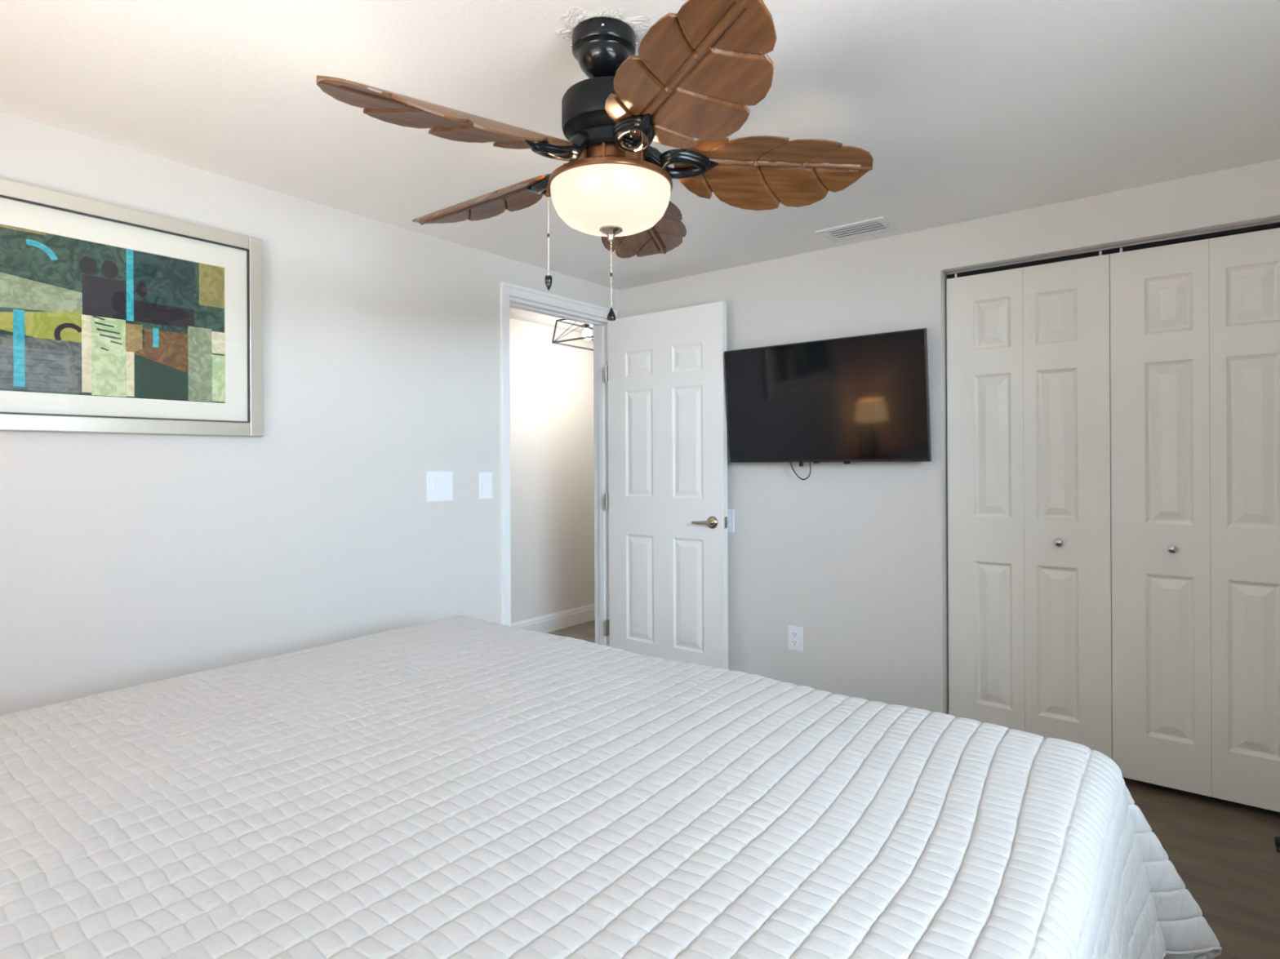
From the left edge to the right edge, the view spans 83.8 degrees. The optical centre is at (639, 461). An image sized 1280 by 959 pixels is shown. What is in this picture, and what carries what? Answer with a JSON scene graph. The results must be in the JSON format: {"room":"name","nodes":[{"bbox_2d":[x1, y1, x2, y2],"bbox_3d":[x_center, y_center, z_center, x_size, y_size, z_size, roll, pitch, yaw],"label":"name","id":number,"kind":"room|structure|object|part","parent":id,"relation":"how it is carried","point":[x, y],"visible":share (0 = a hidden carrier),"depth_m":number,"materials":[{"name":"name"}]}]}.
{"room":"bedroom","nodes":[
{"label":"bedroom","id":0,"kind":"room"},
{"bbox_2d":[0,111,618,715],"bbox_3d":[-0.441,0.122,3.846,0.115,2.244,6.900,0,0,38],"label":"wall","id":1,"kind":"structure","parent":0,"point":[127,560],"depth_m":2.63,"materials":[{"name":"beige paint"}]},
{"bbox_2d":[0,177,263,436],"bbox_3d":[-1.772,-0.442,2.038,0.028,0.706,1.336,0,0,38],"label":"framed picture","id":2,"kind":"object","parent":1,"relation":"attached to","point":[114,319],"visible":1,"depth_m":2.23,"materials":[{"name":"silver"}]},
{"bbox_2d":[0,224,225,403],"bbox_3d":[-1.775,-0.435,2.041,0.004,0.469,1.092,0,0,38],"label":"art print","id":3,"kind":"object","parent":2,"relation":"attached to","point":[83,317],"depth_m":2.20,"materials":[{"name":"multicoloured paper"}]},
{"bbox_2d":[426,471,453,502],"bbox_3d":[-0.889,0.111,3.176,0.010,0.134,0.136,0,0,38],"label":"light switch","id":4,"kind":"object","parent":1,"relation":"attached to","point":[439,484],"visible":1,"depth_m":3.17,"materials":[{"name":"white plastic"}]},
{"bbox_2d":[479,471,492,499],"bbox_3d":[-0.729,0.112,3.378,0.010,0.127,0.080,0,0,38],"label":"light switch","id":5,"kind":"object","parent":1,"relation":"attached to","point":[486,477],"visible":1,"depth_m":3.38,"materials":[{"name":"white plastic"}]},
{"bbox_2d":[499,281,617,626],"bbox_3d":[-0.399,0.185,3.792,0.018,2.118,0.867,0,0,38],"label":"trim","id":6,"kind":"structure","parent":1,"relation":"attached to","point":[507,290],"depth_m":3.47,"materials":[{"name":"white paint"}]},
{"bbox_2d":[509,297,609,646],"bbox_3d":[-0.453,0.217,3.833,0.120,2.054,0.771,0,0,38],"label":"trim","id":7,"kind":"structure","parent":1,"relation":"attached to","point":[600,326],"depth_m":4.12,"materials":[{"name":"white paint"}]},
{"bbox_2d":[593,419,595,585],"bbox_3d":[-0.501,0.185,3.872,0.012,2.118,0.867,0,0,38],"label":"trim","id":8,"kind":"structure","parent":1,"relation":"attached to","point":[593,420],"depth_m":4.18,"materials":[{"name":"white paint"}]},
{"bbox_2d":[604,301,728,669],"bbox_3d":[0.124,0.212,3.827,0.786,2.034,0.114,0,0,38],"label":"door","id":9,"kind":"structure","parent":1,"relation":"in","point":[666,498],"depth_m":3.79,"materials":[{"name":"white paint"}]},
{"bbox_3d":[0.328,0.308,3.624,0.131,0.065,0.046,0,0,38],"label":"lever handle","id":10,"kind":"part","parent":9,"relation":"part of","materials":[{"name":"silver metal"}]},
{"bbox_3d":[0.435,0.306,3.592,0.008,0.057,0.025,0,0,38],"label":"latch plate","id":11,"kind":"part","parent":9,"relation":"part of","materials":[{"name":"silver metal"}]},
{"bbox_2d":[509,318,595,623],"bbox_3d":[-1.300,0.127,4.522,0.100,2.244,6.900,0,0,38],"label":"wall","id":12,"kind":"structure","parent":0,"point":[552,435],"depth_m":5.26,"materials":[{"name":"white paint"}]},
{"bbox_2d":[511,603,595,633],"bbox_3d":[-1.249,1.186,4.486,0.015,0.125,6.700,0,0,38],"label":"baseboard","id":13,"kind":"structure","parent":12,"relation":"attached to","point":[562,620],"depth_m":5.30,"materials":[{"name":"white paint"}]},
{"bbox_2d":[0,0,1279,335],"bbox_3d":[0.491,-1.053,3.045,4.750,0.103,7.000,0,0,38],"label":"ceiling","id":14,"kind":"structure","parent":0,"point":[963,110],"depth_m":1.96,"materials":[{"name":"white paint"}]},
{"bbox_2d":[551,319,593,351],"bbox_3d":[-0.234,-0.905,4.913,0.529,0.191,0.529,0,0,38],"label":"ceiling lamp","id":15,"kind":"object","parent":14,"relation":"attached to","point":[587,333],"visible":0.31,"depth_m":4.85,"materials":[{"name":"grey metal"}]},
{"bbox_2d":[584,323,589,328],"bbox_3d":[-0.355,-0.935,4.792,0.032,0.070,0.032,0,0,38],"label":"socket","id":16,"kind":"object","parent":15,"relation":"attached to","point":[586,326],"depth_m":4.78,"materials":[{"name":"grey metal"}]},
{"bbox_3d":[-0.355,-0.855,4.792,0.068,0.078,0.068,0,0,38],"label":"bulb","id":17,"kind":"part","parent":15,"relation":"part of","materials":[{"name":"white glass"}]},
{"bbox_2d":[315,0,873,320],"bbox_3d":[-0.126,-0.666,1.658,1.222,0.669,1.279,0,0,38],"label":"ceiling fan","id":18,"kind":"object","parent":14,"relation":"hanging from","point":[696,72],"visible":1,"depth_m":1.56,"materials":[{"name":"brown wood"}]},
{"bbox_3d":[-0.339,-0.641,1.354,0.231,0.118,0.538,0,0,38],"label":"blade","id":19,"kind":"part","parent":18,"relation":"part of","materials":[{"name":"brown wood"}]},
{"bbox_3d":[-0.413,-0.668,1.881,0.499,0.089,0.238,0,0,38],"label":"blade","id":20,"kind":"part","parent":18,"relation":"part of","materials":[{"name":"brown wood"}]},
{"bbox_3d":[-0.068,-0.598,1.674,0.281,0.104,0.281,0,0,38],"label":"lamp shade","id":21,"kind":"part","parent":18,"relation":"part of","materials":[{"name":"white glass"}]},
{"bbox_3d":[0.011,-0.670,2.067,0.232,0.087,0.501,0,0,10],"label":"blade","id":22,"kind":"part","parent":18,"relation":"part of","materials":[{"name":"brown wood"}]},
{"bbox_3d":[0.084,-0.672,1.292,0.224,0.102,0.522,0,0,-24],"label":"blade","id":23,"kind":"part","parent":18,"relation":"part of","materials":[{"name":"brown wood"}]},
{"bbox_3d":[0.325,-0.697,1.739,0.499,0.092,0.225,0,0,-11],"label":"blade","id":24,"kind":"part","parent":18,"relation":"part of","materials":[{"name":"brown wood"}]},
{"bbox_2d":[815,216,899,243],"bbox_3d":[0.942,-1.002,3.093,0.300,0.010,0.197,0,0,38],"label":"ceiling vent","id":25,"kind":"object","parent":14,"relation":"in","point":[882,224],"visible":1,"depth_m":3.08,"materials":[{"name":"white metal"}]},
{"bbox_2d":[546,620,1279,958],"bbox_3d":[0.503,1.289,3.045,4.750,0.100,7.000,0,0,38],"label":"floor","id":26,"kind":"structure","parent":0,"point":[1224,854],"depth_m":2.23,"materials":[{"name":"brown wood"}]},
{"bbox_2d":[1274,835,1279,853],"bbox_3d":[2.120,1.204,2.187,0.263,0.088,0.056,0,0,34],"label":"shoe","id":27,"kind":"object","parent":26,"relation":"on","point":[1277,839],"visible":1,"depth_m":2.25,"materials":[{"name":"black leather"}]},
{"bbox_3d":[-0.522,0.906,1.113,1.906,0.678,2.078,0,0,38],"label":"bed","id":28,"kind":"object","parent":26,"relation":"on","visible":0},
{"bbox_2d":[0,615,1222,958],"bbox_3d":[-0.496,0.786,1.145,2.256,0.508,2.185,0,0,38],"label":"quilt","id":29,"kind":"object","parent":28,"relation":"on","point":[458,787],"visible":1,"depth_m":1.09,"materials":[{"name":"fabric"}]},
{"bbox_2d":[618,159,1279,714],"bbox_3d":[1.276,0.113,3.146,3.450,2.244,0.120,0,0,38],"label":"wall","id":30,"kind":"structure","parent":0,"point":[848,555],"depth_m":3.26,"materials":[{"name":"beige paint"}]},
{"bbox_2d":[727,509,733,532],"bbox_3d":[0.455,0.305,3.710,0.077,0.116,0.009,0,0,38],"label":"light switch","id":31,"kind":"object","parent":30,"relation":"attached to","point":[730,512],"visible":0.52,"depth_m":3.70,"materials":[{"name":"white plastic"}]},
{"bbox_2d":[787,625,803,651],"bbox_3d":[0.756,0.861,3.475,0.081,0.118,0.009,0,0,38],"label":"power outlet","id":32,"kind":"object","parent":30,"relation":"attached to","point":[795,634],"visible":1,"depth_m":3.47,"materials":[{"name":"white plastic"}]},
{"bbox_2d":[791,631,798,638],"bbox_3d":[0.754,0.841,3.474,0.033,0.033,0.004,0,0,38],"label":"socket","id":33,"kind":"object","parent":32,"relation":"attached to","point":[794,633],"depth_m":3.47,"materials":[{"name":"grey plastic"}]},
{"bbox_2d":[791,639,798,646],"bbox_3d":[0.754,0.881,3.474,0.033,0.033,0.004,0,0,38],"label":"socket","id":34,"kind":"object","parent":32,"relation":"attached to","point":[794,642],"depth_m":3.47,"materials":[{"name":"grey plastic"}]},
{"bbox_2d":[724,328,931,479],"bbox_3d":[0.847,-0.234,3.313,0.972,0.641,0.145,0,0,38],"label":"television","id":35,"kind":"object","parent":30,"relation":"attached to","point":[860,398],"visible":1,"depth_m":3.24,"materials":[{"name":"black plastic"}]},
{"bbox_2d":[946,251,1112,759],"bbox_3d":[1.574,0.193,2.924,0.594,2.020,0.064,0,0,38],"label":"door","id":36,"kind":"structure","parent":30,"relation":"in","point":[1028,385],"depth_m":2.90,"materials":[{"name":"white paint"}]},
{"bbox_3d":[1.467,0.204,3.029,0.297,2.000,0.032,0,0,38],"label":"panel","id":37,"kind":"part","parent":36,"relation":"part of","materials":[{"name":"white paint"}]},
{"bbox_3d":[1.664,0.321,2.834,0.029,0.029,0.032,0,0,38],"label":"knob","id":38,"kind":"part","parent":36,"relation":"part of","materials":[{"name":"silver metal"}]},
{"bbox_3d":[1.701,0.203,2.845,0.297,2.000,0.032,0,0,38],"label":"panel","id":39,"kind":"part","parent":36,"relation":"part of","materials":[{"name":"white paint"}]},
{"bbox_2d":[939,213,1279,713],"bbox_3d":[1.772,0.202,2.697,1.206,2.061,0.032,0,0,38],"label":"trim","id":40,"kind":"structure","parent":30,"relation":"attached to","point":[1275,215],"depth_m":3.06,"materials":[{"name":"beige paint"}]},
{"bbox_2d":[944,219,1279,278],"bbox_3d":[1.811,-0.819,2.753,1.201,0.016,0.032,0,0,38],"label":"door track","id":41,"kind":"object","parent":30,"relation":"attached to","point":[1271,224],"depth_m":2.73,"materials":[{"name":"grey metal"}]},
{"bbox_2d":[1110,227,1279,812],"bbox_3d":[2.043,0.191,2.556,0.594,2.020,0.064,0,0,38],"label":"door","id":42,"kind":"structure","parent":30,"relation":"in","point":[1179,418],"depth_m":2.58,"materials":[{"name":"white paint"}]},
{"bbox_3d":[1.936,0.201,2.660,0.297,2.000,0.032,0,0,38],"label":"panel","id":43,"kind":"part","parent":42,"relation":"part of","materials":[{"name":"white paint"}]},
{"bbox_3d":[1.948,0.319,2.611,0.029,0.029,0.032,0,0,38],"label":"knob","id":44,"kind":"part","parent":42,"relation":"part of","materials":[{"name":"silver metal"}]},
{"bbox_3d":[2.170,0.200,2.476,0.297,2.000,0.032,0,0,38],"label":"panel","id":45,"kind":"part","parent":42,"relation":"part of","materials":[{"name":"white paint"}]},
{"bbox_2d":[947,226,1279,666],"bbox_3d":[2.029,0.109,3.011,1.900,2.244,0.600,0,0,38],"label":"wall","id":46,"kind":"structure","parent":0,"point":[1278,226],"depth_m":3.08,"materials":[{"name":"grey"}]}
]}

